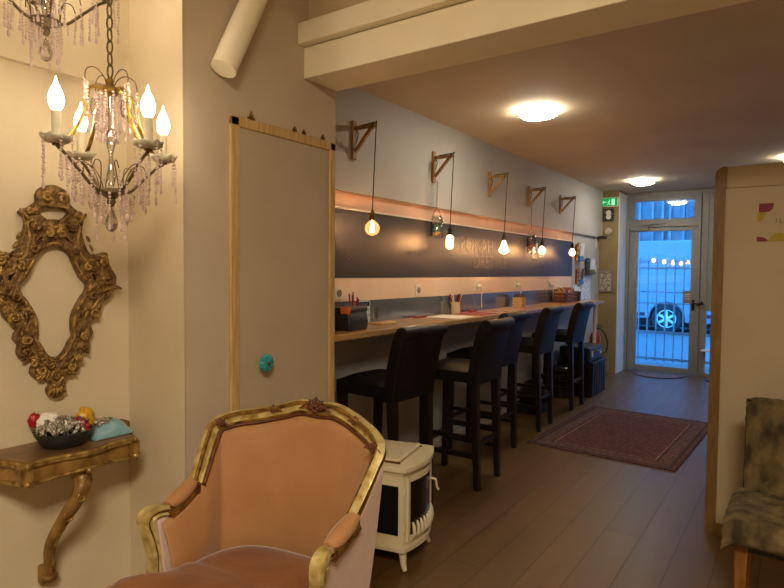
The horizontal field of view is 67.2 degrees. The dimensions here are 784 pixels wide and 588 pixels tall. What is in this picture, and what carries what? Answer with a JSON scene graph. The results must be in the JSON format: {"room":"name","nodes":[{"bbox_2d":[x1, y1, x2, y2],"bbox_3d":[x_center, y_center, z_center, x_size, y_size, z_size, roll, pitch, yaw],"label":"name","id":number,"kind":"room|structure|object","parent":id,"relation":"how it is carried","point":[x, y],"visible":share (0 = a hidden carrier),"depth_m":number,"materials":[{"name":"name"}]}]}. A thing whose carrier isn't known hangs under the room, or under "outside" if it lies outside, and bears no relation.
{"room":"cafe","nodes":[
{"label":"cafe","id":0,"kind":"room"},
{"bbox_2d":[0,58,130,587],"bbox_3d":[-2.563,-0.099,0.669,0.424,3.000,4.576,2,3,35],"label":"wall","id":1,"kind":"structure","parent":0,"point":[93,551],"depth_m":2.20,"materials":[{"name":"beige paint"}]},
{"bbox_2d":[0,185,121,397],"bbox_3d":[-1.238,-0.007,2.164,0.044,0.782,0.514,2,3,35],"label":"wall frame","id":2,"kind":"object","parent":1,"relation":"attached to","point":[38,233],"visible":1,"depth_m":2.15,"materials":[{"name":"brown metal"}]},
{"bbox_2d":[0,0,128,91],"bbox_3d":[-2.372,-1.175,0.498,0.021,0.832,4.572,2,3,35],"label":"trim","id":3,"kind":"structure","parent":1,"relation":"attached to","point":[77,58],"depth_m":2.21,"materials":[{"name":"beige paint"}]},
{"bbox_2d":[0,433,139,584],"bbox_3d":[-1.167,0.804,2.126,0.265,0.527,0.555,2,3,35],"label":"console table","id":4,"kind":"object","parent":1,"relation":"attached to","point":[29,465],"visible":0.94,"depth_m":2.05,"materials":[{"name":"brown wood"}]},
{"bbox_2d":[32,424,93,449],"bbox_3d":[-1.173,0.512,2.107,0.192,0.058,0.192,2,3,35],"label":"bowl","id":5,"kind":"object","parent":4,"relation":"on","point":[59,442],"visible":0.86,"depth_m":2.04,"materials":[{"name":"black ceramic"}]},
{"bbox_2d":[27,412,39,426],"bbox_3d":[-1.277,0.448,2.104,0.034,0.050,0.042,2,3,35],"label":"packet","id":6,"kind":"object","parent":5,"relation":"in","point":[31,421],"visible":0.87,"depth_m":2.09,"materials":[{"name":"plastic"}]},
{"bbox_2d":[36,411,59,427],"bbox_3d":[-1.237,0.456,2.124,0.063,0.061,0.090,2,3,35],"label":"packet","id":7,"kind":"object","parent":5,"relation":"in","point":[48,415],"visible":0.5,"depth_m":2.10,"materials":[{"name":"plastic"}]},
{"bbox_2d":[56,428,66,434],"bbox_3d":[-1.139,0.477,2.036,0.018,0.037,0.044,1,2,9],"label":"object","id":8,"kind":"object","parent":5,"relation":"in","point":[60,431],"visible":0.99,"depth_m":2.03,"materials":[{"name":"silver metal"}]},
{"bbox_2d":[75,406,94,427],"bbox_3d":[-1.173,0.475,2.246,0.061,0.098,0.089,2,3,35],"label":"packet","id":9,"kind":"object","parent":5,"relation":"in","point":[86,412],"visible":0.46,"depth_m":2.24,"materials":[{"name":"yellow plastic"}]},
{"bbox_2d":[87,418,133,440],"bbox_3d":[-1.069,0.505,2.238,0.078,0.062,0.155,2,3,35],"label":"bag","id":10,"kind":"object","parent":4,"relation":"on","point":[117,427],"visible":0.79,"depth_m":2.21,"materials":[{"name":"teal plastic"}]},
{"bbox_2d":[93,417,113,426],"bbox_3d":[-1.092,0.482,2.240,0.062,0.032,0.078,2,3,35],"label":"wrapper","id":11,"kind":"object","parent":10,"relation":"on","point":[99,422],"visible":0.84,"depth_m":2.22,"materials":[{"name":"silver metal"}]},
{"bbox_2d":[127,0,185,574],"bbox_3d":[-0.942,-0.149,2.326,0.392,3.000,0.006,2,3,35],"label":"wall","id":12,"kind":"structure","parent":0,"point":[156,261],"depth_m":2.31,"materials":[{"name":"beige paint"}]},
{"bbox_2d":[183,0,335,478],"bbox_3d":[-0.857,-0.167,2.798,0.792,3.000,0.869,2,3,35],"label":"wall","id":13,"kind":"structure","parent":0,"point":[269,82],"depth_m":2.33,"materials":[{"name":"grey paint"}]},
{"bbox_2d":[211,0,267,77],"bbox_3d":[-0.530,-1.285,2.414,0.100,0.873,0.490,2,3,35],"label":"ceiling pipe","id":14,"kind":"object","parent":13,"relation":"attached to","point":[230,52],"visible":1,"depth_m":2.28,"materials":[{"name":"paint"}]},
{"bbox_2d":[229,111,334,411],"bbox_3d":[-0.449,0.289,2.647,0.076,2.108,0.649,2,3,35],"label":"door","id":15,"kind":"structure","parent":13,"relation":"in","point":[282,190],"depth_m":2.61,"materials":[{"name":"brown wood"}]},
{"bbox_2d":[309,0,368,18],"bbox_3d":[1.461,-1.381,1.558,4.360,0.435,0.200,2,3,35],"label":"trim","id":16,"kind":"structure","parent":13,"relation":"attached to","point":[317,8],"depth_m":2.66,"materials":[{"name":"beige paint"}]},
{"bbox_2d":[298,0,472,47],"bbox_3d":[1.439,-1.121,1.540,4.360,0.095,0.270,2,3,35],"label":"trim","id":17,"kind":"structure","parent":13,"relation":"attached to","point":[371,14],"depth_m":2.47,"materials":[{"name":"paint"}]},
{"bbox_2d":[304,0,752,90],"bbox_3d":[1.449,-0.999,1.561,4.360,0.140,0.230,2,3,35],"label":"beam","id":18,"kind":"structure","parent":13,"relation":"attached to","point":[475,30],"depth_m":2.27,"materials":[{"name":"paint"}]},
{"bbox_2d":[348,292,358,305],"bbox_3d":[-0.244,0.094,3.807,0.070,0.218,0.070,2,3,35],"label":"bottles","id":19,"kind":"object","parent":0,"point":[357,299],"visible":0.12,"depth_m":3.79,"materials":[{"name":"red plastic"}]},
{"bbox_2d":[334,233,599,442],"bbox_3d":[1.245,-0.099,6.288,0.265,2.630,7.255,2,3,35],"label":"wall","id":20,"kind":"structure","parent":0,"point":[353,356],"depth_m":4.89,"materials":[{"name":"grey paint"}]},
{"bbox_2d":[335,287,342,299],"bbox_3d":[-0.339,-0.004,3.758,0.012,0.084,0.084,2,3,35],"label":"wall socket","id":21,"kind":"object","parent":20,"relation":"attached to","point":[338,290],"visible":0.83,"depth_m":3.75,"materials":[{"name":"white paint"}]},
{"bbox_2d":[351,120,379,235],"bbox_3d":[-0.168,-0.739,3.745,0.208,0.737,0.096,2,3,35],"label":"pendant lamp","id":22,"kind":"object","parent":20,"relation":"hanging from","point":[355,148],"visible":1,"depth_m":3.75,"materials":[{"name":"brown wood"}]},
{"bbox_2d":[369,209,374,220],"bbox_3d":[-0.124,-0.498,3.723,0.040,0.074,0.040,2,3,35],"label":"socket","id":23,"kind":"object","parent":22,"relation":"attached to","point":[372,214],"depth_m":3.71,"materials":[{"name":"metal"}]},
{"bbox_2d":[415,285,421,295],"bbox_3d":[0.204,-0.030,4.538,0.012,0.084,0.084,2,3,35],"label":"wall socket","id":24,"kind":"object","parent":20,"relation":"attached to","point":[418,288],"visible":1,"depth_m":4.53,"materials":[{"name":"white paint"}]},
{"bbox_2d":[431,151,454,248],"bbox_3d":[0.397,-0.729,4.572,0.193,0.763,0.058,2,3,35],"label":"pendant lamp","id":25,"kind":"object","parent":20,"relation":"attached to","point":[435,174],"visible":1,"depth_m":4.56,"materials":[{"name":"brown wood"}]},
{"bbox_2d":[430,180,442,236],"bbox_3d":[0.352,-0.667,4.609,0.104,0.440,0.104,2,3,35],"label":"jar","id":26,"kind":"object","parent":25,"relation":"hanging from","point":[438,228],"visible":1,"depth_m":4.60,"materials":[{"name":"clear glass"}]},
{"bbox_2d":[447,226,452,234],"bbox_3d":[0.447,-0.489,4.545,0.040,0.074,0.040,2,3,35],"label":"socket","id":27,"kind":"object","parent":25,"relation":"attached to","point":[449,229],"depth_m":4.53,"materials":[{"name":"black metal"}]},
{"bbox_2d":[335,289,555,321],"bbox_3d":[0.816,0.072,5.443,0.006,0.153,5.340,2,3,35],"label":"trim","id":28,"kind":"structure","parent":20,"relation":"attached to","point":[398,308],"depth_m":4.82,"materials":[{"name":"grey paint"}]},
{"bbox_2d":[335,276,570,301],"bbox_3d":[0.790,-0.081,5.396,0.008,0.155,5.240,2,3,35],"label":"trim","id":29,"kind":"structure","parent":20,"relation":"attached to","point":[385,287],"depth_m":4.75,"materials":[{"name":"beige paint"}]},
{"bbox_2d":[335,208,571,277],"bbox_3d":[1.887,-0.429,6.949,0.012,0.442,9.060,2,3,35],"label":"chalkboard","id":30,"kind":"object","parent":20,"relation":"attached to","point":[402,247],"visible":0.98,"depth_m":4.68,"materials":[{"name":"paint"}]},
{"bbox_2d":[531,243,537,258],"bbox_3d":[1.563,-0.473,6.465,0.005,0.170,0.170,2,3,35],"label":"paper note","id":31,"kind":"object","parent":30,"relation":"attached to","point":[533,255],"visible":0.71,"depth_m":6.49,"materials":[{"name":"white paper"}]},
{"bbox_2d":[335,190,573,241],"bbox_3d":[0.821,-0.659,5.416,0.002,0.110,5.340,2,3,35],"label":"trim","id":32,"kind":"structure","parent":20,"relation":"attached to","point":[342,199],"depth_m":4.70,"materials":[{"name":"pink paint"}]},
{"bbox_2d":[335,87,602,236],"bbox_3d":[1.172,-1.064,5.871,0.036,0.674,6.530,2,3,35],"label":"wall","id":33,"kind":"structure","parent":20,"relation":"attached to","point":[406,140],"depth_m":4.76,"materials":[{"name":"grey paint"}]},
{"bbox_2d":[433,408,506,446],"bbox_3d":[1.147,1.194,5.969,0.016,0.070,6.520,2,3,35],"label":"baseboard","id":34,"kind":"structure","parent":20,"relation":"attached to","point":[437,442],"depth_m":5.20,"materials":[{"name":"white paint"}]},
{"bbox_2d":[475,281,482,307],"bbox_3d":[0.798,0.006,5.351,0.063,0.243,0.095,2,3,35],"label":"wall socket","id":35,"kind":"object","parent":20,"relation":"attached to","point":[478,285],"visible":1,"depth_m":5.34,"materials":[{"name":"white paint"}]},
{"bbox_2d":[488,171,508,253],"bbox_3d":[0.976,-0.744,5.393,0.206,0.759,0.092,2,3,35],"label":"pendant lamp","id":36,"kind":"object","parent":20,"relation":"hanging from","point":[490,176],"visible":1,"depth_m":5.39,"materials":[{"name":"brown wood"}]},
{"bbox_2d":[515,280,522,293],"bbox_3d":[1.318,-0.021,6.097,0.063,0.243,0.095,2,3,35],"label":"wall socket","id":37,"kind":"object","parent":20,"relation":"attached to","point":[517,284],"visible":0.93,"depth_m":6.08,"materials":[{"name":"white paint"}]},
{"bbox_2d":[527,186,545,253],"bbox_3d":[1.518,-0.776,6.180,0.196,0.724,0.072,2,3,35],"label":"pendant lamp","id":38,"kind":"object","parent":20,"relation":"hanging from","point":[542,189],"visible":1,"depth_m":6.17,"materials":[{"name":"brown wood"}]},
{"bbox_2d":[526,209,535,252],"bbox_3d":[1.471,-0.685,6.218,0.104,0.510,0.104,2,3,35],"label":"jar","id":39,"kind":"object","parent":38,"relation":"hanging from","point":[532,245],"visible":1,"depth_m":6.21,"materials":[{"name":"clear glass"}]},
{"bbox_2d":[559,195,575,255],"bbox_3d":[2.081,-0.813,6.988,0.196,0.726,0.072,2,3,35],"label":"pendant lamp","id":40,"kind":"object","parent":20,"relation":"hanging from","point":[572,198],"visible":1,"depth_m":6.98,"materials":[{"name":"brown wood"}]},
{"bbox_2d":[575,267,583,283],"bbox_3d":[2.477,-0.241,7.775,0.053,0.219,0.200,2,3,35],"label":"rack","id":41,"kind":"object","parent":20,"relation":"attached to","point":[579,274],"visible":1,"depth_m":7.72,"materials":[{"name":"clear glass"}]},
{"bbox_2d":[575,243,584,260],"bbox_3d":[2.469,-0.550,7.746,0.054,0.239,0.240,2,3,35],"label":"rack","id":42,"kind":"object","parent":20,"relation":"attached to","point":[579,249],"visible":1,"depth_m":7.69,"materials":[{"name":"clear glass"}]},
{"bbox_2d":[582,276,590,299],"bbox_3d":[2.666,-0.082,8.094,0.006,0.320,0.370,2,3,35],"label":"poster","id":43,"kind":"object","parent":20,"relation":"attached to","point":[586,279],"visible":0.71,"depth_m":8.09,"materials":[{"name":"white paper"}]},
{"bbox_2d":[584,258,595,273],"bbox_3d":[2.736,-0.383,8.139,0.053,0.219,0.340,2,3,35],"label":"rack","id":44,"kind":"object","parent":20,"relation":"attached to","point":[589,265],"visible":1,"depth_m":8.06,"materials":[{"name":"clear glass"}]},
{"bbox_2d":[589,324,607,353],"bbox_3d":[2.897,0.680,8.244,0.259,0.510,0.140,2,3,35],"label":"fire extinguisher","id":45,"kind":"object","parent":20,"relation":"attached to","point":[598,338],"visible":0.44,"depth_m":8.21,"materials":[{"name":"red metal"}]},
{"bbox_2d":[595,236,606,247],"bbox_3d":[2.988,-0.739,8.403,0.145,0.175,0.100,2,3,35],"label":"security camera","id":46,"kind":"object","parent":20,"relation":"attached to","point":[598,237],"visible":0.98,"depth_m":8.40,"materials":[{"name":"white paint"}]},
{"bbox_2d":[355,0,783,193],"bbox_3d":[3.325,-1.399,4.800,5.300,0.120,7.250,2,3,35],"label":"ceiling","id":47,"kind":"structure","parent":0,"point":[671,103],"depth_m":3.99,"materials":[{"name":"paint"}]},
{"bbox_2d":[516,106,557,120],"bbox_3d":[1.056,-1.306,4.292,0.274,0.066,0.256,2,2,27],"label":"ceiling lamp","id":48,"kind":"object","parent":47,"relation":"attached to","point":[536,113],"visible":1,"depth_m":4.23,"materials":[{"name":"white glass"}]},
{"bbox_2d":[630,179,654,185],"bbox_3d":[3.178,-1.411,7.480,0.274,0.066,0.256,2,3,35],"label":"ceiling lamp","id":49,"kind":"object","parent":47,"relation":"attached to","point":[641,182],"visible":1,"depth_m":7.42,"materials":[{"name":"white paint"}]},
{"bbox_2d":[370,369,783,587],"bbox_3d":[1.517,1.416,2.781,5.800,0.120,12.620,2,3,35],"label":"floor","id":50,"kind":"structure","parent":0,"point":[552,518],"depth_m":3.48,"materials":[{"name":"brown laminate"}]},
{"bbox_2d":[105,397,386,587],"bbox_3d":[-0.404,0.867,1.730,0.702,1.024,0.708,2,3,27],"label":"armchair","id":51,"kind":"object","parent":50,"relation":"on","point":[287,494],"visible":1,"depth_m":1.94,"materials":[{"name":"fabric"}]},
{"bbox_2d":[109,545,311,587],"bbox_3d":[-0.426,0.880,1.689,0.687,0.155,0.600,2,2,27],"label":"seat cushion","id":52,"kind":"object","parent":51,"relation":"on","point":[189,566],"depth_m":1.76,"materials":[{"name":"orange fabric"}]},
{"bbox_2d":[208,417,229,426],"bbox_3d":[-0.586,0.435,2.004,0.078,0.033,0.017,1,2,8],"label":"flower","id":53,"kind":"object","parent":51,"relation":"on","point":[217,421],"depth_m":2.00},
{"bbox_2d":[269,404,281,412],"bbox_3d":[-0.413,0.398,2.049,0.072,0.031,0.017,1,2,8],"label":"flower","id":54,"kind":"object","parent":51,"relation":"on","point":[277,408],"depth_m":2.05,"materials":[{"name":"gold metal"}]},
{"bbox_2d":[347,415,358,424],"bbox_3d":[-0.121,0.407,1.901,0.017,0.031,0.072,-2,3,-44],"label":"flower","id":55,"kind":"object","parent":51,"relation":"on","point":[351,419],"depth_m":1.91,"materials":[{"name":"gold metal"}]},
{"bbox_2d":[363,441,380,453],"bbox_3d":[-0.057,0.450,1.736,0.017,0.033,0.078,-2,3,-44],"label":"flower","id":56,"kind":"object","parent":51,"relation":"on","point":[375,447],"depth_m":1.73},
{"bbox_2d":[336,323,447,504],"bbox_3d":[-0.001,0.742,3.594,0.557,1.138,0.432,2,3,38],"label":"bar stool","id":57,"kind":"object","parent":50,"relation":"on","point":[410,373],"visible":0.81,"depth_m":3.45,"materials":[{"name":"black leather"}]},
{"bbox_2d":[375,439,438,571],"bbox_3d":[0.017,1.056,3.030,0.382,0.548,0.414,1,2,23],"label":"electric stove","id":58,"kind":"object","parent":50,"relation":"on","point":[406,512],"visible":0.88,"depth_m":2.85,"materials":[{"name":"beige metal"}]},
{"bbox_2d":[419,316,514,491],"bbox_3d":[0.525,0.726,4.121,0.557,1.138,0.432,2,3,33],"label":"bar stool","id":59,"kind":"object","parent":50,"relation":"on","point":[484,365],"visible":0.89,"depth_m":3.98,"materials":[{"name":"black leather"}]},
{"bbox_2d":[335,300,603,342],"bbox_3d":[1.005,0.700,5.430,0.363,1.097,5.480,2,3,35],"label":"countertop","id":60,"kind":"structure","parent":50,"relation":"on","point":[371,330],"depth_m":4.32,"materials":[{"name":"brown wood"}]},
{"bbox_2d":[335,306,367,330],"bbox_3d":[-0.264,0.143,3.527,0.160,0.142,0.227,2,3,29],"label":"tool bag","id":61,"kind":"object","parent":60,"relation":"on","point":[347,318],"visible":0.73,"depth_m":3.45,"materials":[{"name":"black fabric"}]},
{"bbox_2d":[359,300,369,323],"bbox_3d":[-0.196,0.121,3.921,0.042,0.155,0.130,3,3,43],"label":"card stand","id":62,"kind":"object","parent":60,"relation":"on","point":[361,303],"visible":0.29,"depth_m":3.94,"materials":[{"name":"grey metal"}]},
{"bbox_2d":[369,307,378,321],"bbox_3d":[-0.124,0.145,3.967,0.068,0.105,0.068,2,3,35],"label":"drinking glass","id":63,"kind":"object","parent":60,"relation":"on","point":[371,307],"visible":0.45,"depth_m":3.95,"materials":[{"name":"clear glass"}]},
{"bbox_2d":[369,321,396,324],"bbox_3d":[-0.061,0.192,3.937,0.110,0.014,0.180,2,3,35],"label":"wooden board","id":64,"kind":"object","parent":60,"relation":"on","point":[377,322],"visible":1,"depth_m":3.88,"materials":[{"name":"brown wood"}]},
{"bbox_2d":[428,315,474,318],"bbox_3d":[0.453,0.177,4.579,0.270,0.004,0.300,2,3,35],"label":"placemat","id":65,"kind":"object","parent":60,"relation":"on","point":[437,316],"visible":1,"depth_m":4.57,"materials":[{"name":"white paper"}]},
{"bbox_2d":[449,294,461,313],"bbox_3d":[0.531,0.081,4.947,0.116,0.168,0.118,2,3,35],"label":"jar","id":66,"kind":"object","parent":60,"relation":"on","point":[455,309],"visible":0.98,"depth_m":4.92,"materials":[{"name":"beige ceramic"}]},
{"bbox_2d":[458,312,497,315],"bbox_3d":[0.715,0.165,4.956,0.250,0.004,0.300,2,3,35],"label":"placemat","id":67,"kind":"object","parent":60,"relation":"on","point":[465,313],"visible":0.93,"depth_m":4.93,"materials":[{"name":"red paper"}]},
{"bbox_2d":[483,308,525,311],"bbox_3d":[1.038,0.149,5.437,0.250,0.004,0.400,2,3,35],"label":"placemat","id":68,"kind":"object","parent":60,"relation":"on","point":[499,309],"visible":0.93,"depth_m":5.37,"materials":[{"name":"beige paper"}]},
{"bbox_2d":[512,294,525,307],"bbox_3d":[1.286,0.066,5.957,0.100,0.133,0.110,2,3,35],"label":"box","id":69,"kind":"object","parent":60,"relation":"on","point":[519,300],"visible":0.96,"depth_m":5.92,"materials":[{"name":"brown wood"}]},
{"bbox_2d":[552,287,576,302],"bbox_3d":[2.071,0.009,7.066,0.160,0.175,0.440,2,3,35],"label":"crate","id":70,"kind":"object","parent":60,"relation":"on","point":[564,294],"visible":1,"depth_m":6.93,"materials":[{"name":"brown wood"}]},
{"bbox_2d":[574,291,580,300],"bbox_3d":[2.305,0.026,7.367,0.112,0.120,0.112,2,3,35],"label":"pot","id":71,"kind":"object","parent":60,"relation":"on","point":[578,298],"visible":0.41,"depth_m":7.32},
{"bbox_2d":[573,285,582,299],"bbox_3d":[2.411,-0.018,7.609,0.104,0.199,0.170,2,3,35],"label":"stand","id":72,"kind":"object","parent":60,"relation":"on","point":[575,287],"visible":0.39,"depth_m":7.61,"materials":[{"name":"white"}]},
{"bbox_2d":[446,310,529,448],"bbox_3d":[0.782,0.701,4.805,0.557,1.138,0.432,2,3,35],"label":"bar stool","id":73,"kind":"object","parent":50,"relation":"on","point":[515,334],"visible":0.59,"depth_m":4.80,"materials":[{"name":"black leather"}]},
{"bbox_2d":[517,379,547,414],"bbox_3d":[1.472,1.054,6.152,0.305,0.340,0.349,1,2,18],"label":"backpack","id":74,"kind":"object","parent":50,"relation":"on","point":[544,405],"visible":0.48,"depth_m":6.05,"materials":[{"name":"black fabric"}]},
{"bbox_2d":[501,305,564,431],"bbox_3d":[1.297,0.676,5.581,0.557,1.138,0.432,2,3,33],"label":"bar stool","id":75,"kind":"object","parent":50,"relation":"on","point":[543,341],"visible":0.81,"depth_m":5.40,"materials":[{"name":"black leather"}]},
{"bbox_2d":[553,365,568,398],"bbox_3d":[1.969,1.016,6.866,0.256,0.370,0.256,2,3,35],"label":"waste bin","id":76,"kind":"object","parent":50,"relation":"on","point":[557,393],"visible":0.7,"depth_m":6.77,"materials":[{"name":"black plastic"}]},
{"bbox_2d":[532,301,593,410],"bbox_3d":[1.863,0.648,6.428,0.557,1.138,0.432,2,3,35],"label":"bar stool","id":77,"kind":"object","parent":50,"relation":"on","point":[575,333],"visible":0.84,"depth_m":6.26,"materials":[{"name":"black leather"}]},
{"bbox_2d":[557,357,606,397],"bbox_3d":[2.310,0.987,7.170,0.420,0.410,0.600,2,3,35],"label":"crate","id":78,"kind":"object","parent":50,"relation":"on","point":[594,371],"visible":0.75,"depth_m":6.91,"materials":[{"name":"black plastic"}]},
{"bbox_2d":[559,343,601,361],"bbox_3d":[2.308,0.699,7.119,0.408,0.170,0.540,2,3,35],"label":"equipment case","id":79,"kind":"object","parent":78,"relation":"on","point":[592,351],"visible":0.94,"depth_m":6.96,"materials":[{"name":"black plastic"}]},
{"bbox_2d":[524,406,707,472],"bbox_3d":[2.128,1.257,5.349,1.170,0.008,1.800,2,3,37],"label":"oriental rug","id":80,"kind":"object","parent":50,"relation":"on","point":[648,440],"visible":0.98,"depth_m":5.18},
{"bbox_2d":[632,371,685,378],"bbox_3d":[3.736,1.153,8.337,0.711,0.012,0.435,2,3,35],"label":"door mat","id":81,"kind":"object","parent":50,"relation":"on","point":[639,373],"visible":1,"depth_m":8.31,"materials":[{"name":"grey fabric"}]},
{"bbox_2d":[720,397,783,587],"bbox_3d":[1.766,0.935,2.466,0.628,0.871,0.604,2,3,35],"label":"chair","id":82,"kind":"object","parent":50,"relation":"on","point":[753,522],"visible":1,"depth_m":2.66,"materials":[{"name":"brown fabric"}]},
{"bbox_2d":[720,488,783,556],"bbox_3d":[1.732,0.980,2.421,0.628,0.160,0.490,2,3,35],"label":"seat","id":83,"kind":"object","parent":82,"relation":"on","point":[753,522],"depth_m":2.40,"materials":[{"name":"beige fabric"}]},
{"bbox_2d":[743,397,783,496],"bbox_3d":[1.896,0.745,2.635,0.558,0.502,0.165,2,3,35],"label":"chair backrest","id":84,"kind":"object","parent":82,"relation":"on","point":[763,473],"depth_m":2.72,"materials":[{"name":"brown fabric"}]},
{"bbox_2d":[598,190,627,373],"bbox_3d":[3.306,-0.179,8.803,0.275,2.630,0.670,2,3,35],"label":"wall","id":85,"kind":"structure","parent":0,"point":[608,248],"depth_m":8.52,"materials":[{"name":"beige paint"}]},
{"bbox_2d":[599,271,612,291],"bbox_3d":[3.091,-0.185,8.532,0.185,0.300,0.020,2,3,35],"label":"framed picture","id":86,"kind":"object","parent":85,"relation":"attached to","point":[605,277],"visible":1,"depth_m":8.53,"materials":[{"name":"beige paper"}]},
{"bbox_2d":[603,209,613,220],"bbox_3d":[3.116,-1.139,8.483,0.150,0.170,0.020,2,3,35],"label":"framed picture","id":87,"kind":"object","parent":85,"relation":"attached to","point":[608,214],"visible":1,"depth_m":8.48,"materials":[{"name":"brown wood"}]},
{"bbox_2d":[604,210,612,219],"bbox_3d":[3.118,-1.139,8.486,0.130,0.150,0.008,2,3,35],"label":"print","id":88,"kind":"object","parent":87,"relation":"attached to","point":[608,214],"depth_m":8.48},
{"bbox_2d":[605,228,611,234],"bbox_3d":[3.119,-0.904,8.491,0.100,0.100,0.016,2,3,35],"label":"round plaque","id":89,"kind":"object","parent":85,"relation":"attached to","point":[608,231],"visible":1,"depth_m":8.49,"materials":[{"name":"metal"}]},
{"bbox_2d":[602,197,618,206],"bbox_3d":[3.124,-1.318,8.459,0.236,0.130,0.040,2,3,35],"label":"exit sign","id":90,"kind":"object","parent":85,"relation":"attached to","point":[612,201],"visible":1,"depth_m":8.44,"materials":[{"name":"green plastic"}]},
{"bbox_2d":[615,192,628,373],"bbox_3d":[3.374,-0.157,8.652,0.010,2.600,0.500,2,3,35],"label":"trim","id":91,"kind":"structure","parent":85,"relation":"attached to","point":[622,230],"depth_m":8.60,"materials":[{"name":"white paint"}]},
{"bbox_2d":[623,192,701,376],"bbox_3d":[3.925,-0.138,8.538,1.025,2.580,0.180,2,3,35],"label":"door","id":92,"kind":"structure","parent":85,"relation":"in","point":[633,229],"depth_m":8.54,"materials":[{"name":"beige metal"}]},
{"bbox_2d":[630,195,698,222],"bbox_3d":[3.932,-1.218,8.528,0.915,0.360,0.070,2,3,35],"label":"window","id":93,"kind":"structure","parent":92,"relation":"attached to","point":[633,202],"depth_m":8.49,"materials":[{"name":"beige metal"}]},
{"bbox_2d":[628,189,714,196],"bbox_3d":[4.388,-1.445,8.343,2.000,0.065,0.220,2,3,35],"label":"wall","id":94,"kind":"structure","parent":0,"point":[699,190],"depth_m":8.45,"materials":[{"name":"white paint"}]},
{"bbox_2d":[716,185,783,523],"bbox_3d":[2.874,0.393,3.241,1.757,1.912,1.220,2,3,35],"label":"wall partition","id":95,"kind":"structure","parent":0,"point":[752,333],"depth_m":3.16,"materials":[{"name":"paint"}]},
{"bbox_2d":[704,166,726,534],"bbox_3d":[1.787,0.323,3.257,0.053,2.032,0.032,2,3,35],"label":"trim","id":96,"kind":"structure","parent":95,"relation":"attached to","point":[720,176],"depth_m":3.24,"materials":[{"name":"brown wood"}]},
{"bbox_2d":[715,523,722,536],"bbox_3d":[2.514,1.330,2.770,1.754,0.070,0.017,2,3,35],"label":"baseboard","id":97,"kind":"structure","parent":95,"relation":"attached to","point":[718,527],"depth_m":3.25,"materials":[{"name":"brown wood"}]},
{"bbox_2d":[726,162,783,188],"bbox_3d":[2.883,-0.622,3.203,1.757,0.120,1.218,2,3,35],"label":"trim","id":98,"kind":"structure","parent":95,"relation":"on","point":[770,174],"depth_m":3.13,"materials":[{"name":"paint"}]},
{"bbox_2d":[757,203,783,241],"bbox_3d":[1.999,-0.377,3.079,0.154,0.203,0.002,2,3,35],"label":"wall decal","id":99,"kind":"object","parent":95,"relation":"attached to","point":[763,207],"depth_m":3.10,"materials":[{"name":"red paint"}]},
{"bbox_3d":[-0.298,-1.597,-0.424,5.300,0.120,5.450,2,3,35],"label":"ceiling","id":100,"kind":"structure","parent":0,"visible":0},
{"bbox_2d":[3,0,119,74],"bbox_3d":[-1.102,-1.181,1.868,0.347,0.938,0.347,1,2,5],"label":"chandelier","id":101,"kind":"object","parent":100,"relation":"hanging from","point":[48,20],"visible":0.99,"depth_m":1.89,"materials":[{"name":"clear glass"}]},
{"bbox_2d":[39,0,177,241],"bbox_3d":[-0.878,-0.917,1.860,0.357,1.501,0.367,0,2,-14],"label":"chandelier","id":102,"kind":"object","parent":100,"relation":"hanging from","point":[58,139],"visible":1,"depth_m":1.85,"materials":[{"name":"brown metal"}]},
{"bbox_2d":[48,77,63,132],"bbox_3d":[-0.975,-0.537,1.711,0.042,0.187,0.042,2,3,35],"label":"candle","id":103,"kind":"object","parent":102,"relation":"on","point":[55,96],"depth_m":1.70,"materials":[{"name":"white glass"}]},
{"bbox_2d":[74,102,87,151],"bbox_3d":[-1.041,-0.548,1.974,0.042,0.187,0.042,2,3,35],"label":"candle","id":104,"kind":"object","parent":102,"relation":"on","point":[81,134],"depth_m":1.96,"materials":[{"name":"white glass"}]},
{"bbox_2d":[141,85,154,139],"bbox_3d":[-0.737,-0.538,1.782,0.042,0.187,0.042,2,3,35],"label":"candle","id":105,"kind":"object","parent":102,"relation":"on","point":[147,103],"depth_m":1.77,"materials":[{"name":"white glass"}]},
{"bbox_2d":[157,106,169,154],"bbox_3d":[-0.781,-0.547,2.012,0.042,0.187,0.042,2,3,35],"label":"candle","id":106,"kind":"object","parent":102,"relation":"on","point":[163,126],"depth_m":2.00,"materials":[{"name":"white glass"}]},
{"bbox_3d":[6.285,-0.085,7.067,2.650,2.630,0.220,2,3,35],"label":"wall","id":107,"kind":"structure","parent":0,"visible":0},
{"bbox_2d":[696,192,714,377],"bbox_3d":[4.682,-0.107,7.969,1.012,2.575,0.190,2,3,35],"label":"door","id":108,"kind":"structure","parent":107,"relation":"in","point":[707,198],"depth_m":8.21,"materials":[{"name":"beige metal"}]},
{"label":"outside","id":109,"kind":"structure","parent":0,"visible":0},
{"bbox_2d":[636,325,709,372],"bbox_3d":[7.326,1.046,14.102,24.000,0.120,12.550,2,3,35],"label":"ground","id":110,"kind":"structure","parent":109,"point":[642,336],"depth_m":11.72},
{"bbox_2d":[636,199,693,311],"bbox_3d":[10.199,-3.678,18.869,21.000,9.000,1.190,2,3,35],"label":"building","id":111,"kind":"structure","parent":110,"relation":"on","point":[675,208],"depth_m":19.23,"materials":[{"name":"blue"}]},
{"bbox_2d":[636,258,709,363],"bbox_3d":[4.466,0.271,9.333,1.840,1.750,0.040,2,3,35],"label":"security gate","id":112,"kind":"object","parent":110,"relation":"on","point":[646,331],"visible":0.38,"depth_m":9.42,"materials":[{"name":"white metal"}]},
{"bbox_2d":[637,240,710,331],"bbox_3d":[6.364,-0.231,15.720,5.120,2.250,1.925,2,3,35],"label":"van","id":113,"kind":"object","parent":110,"relation":"on","point":[671,249],"visible":0.31,"depth_m":14.38,"materials":[{"name":"paint"}]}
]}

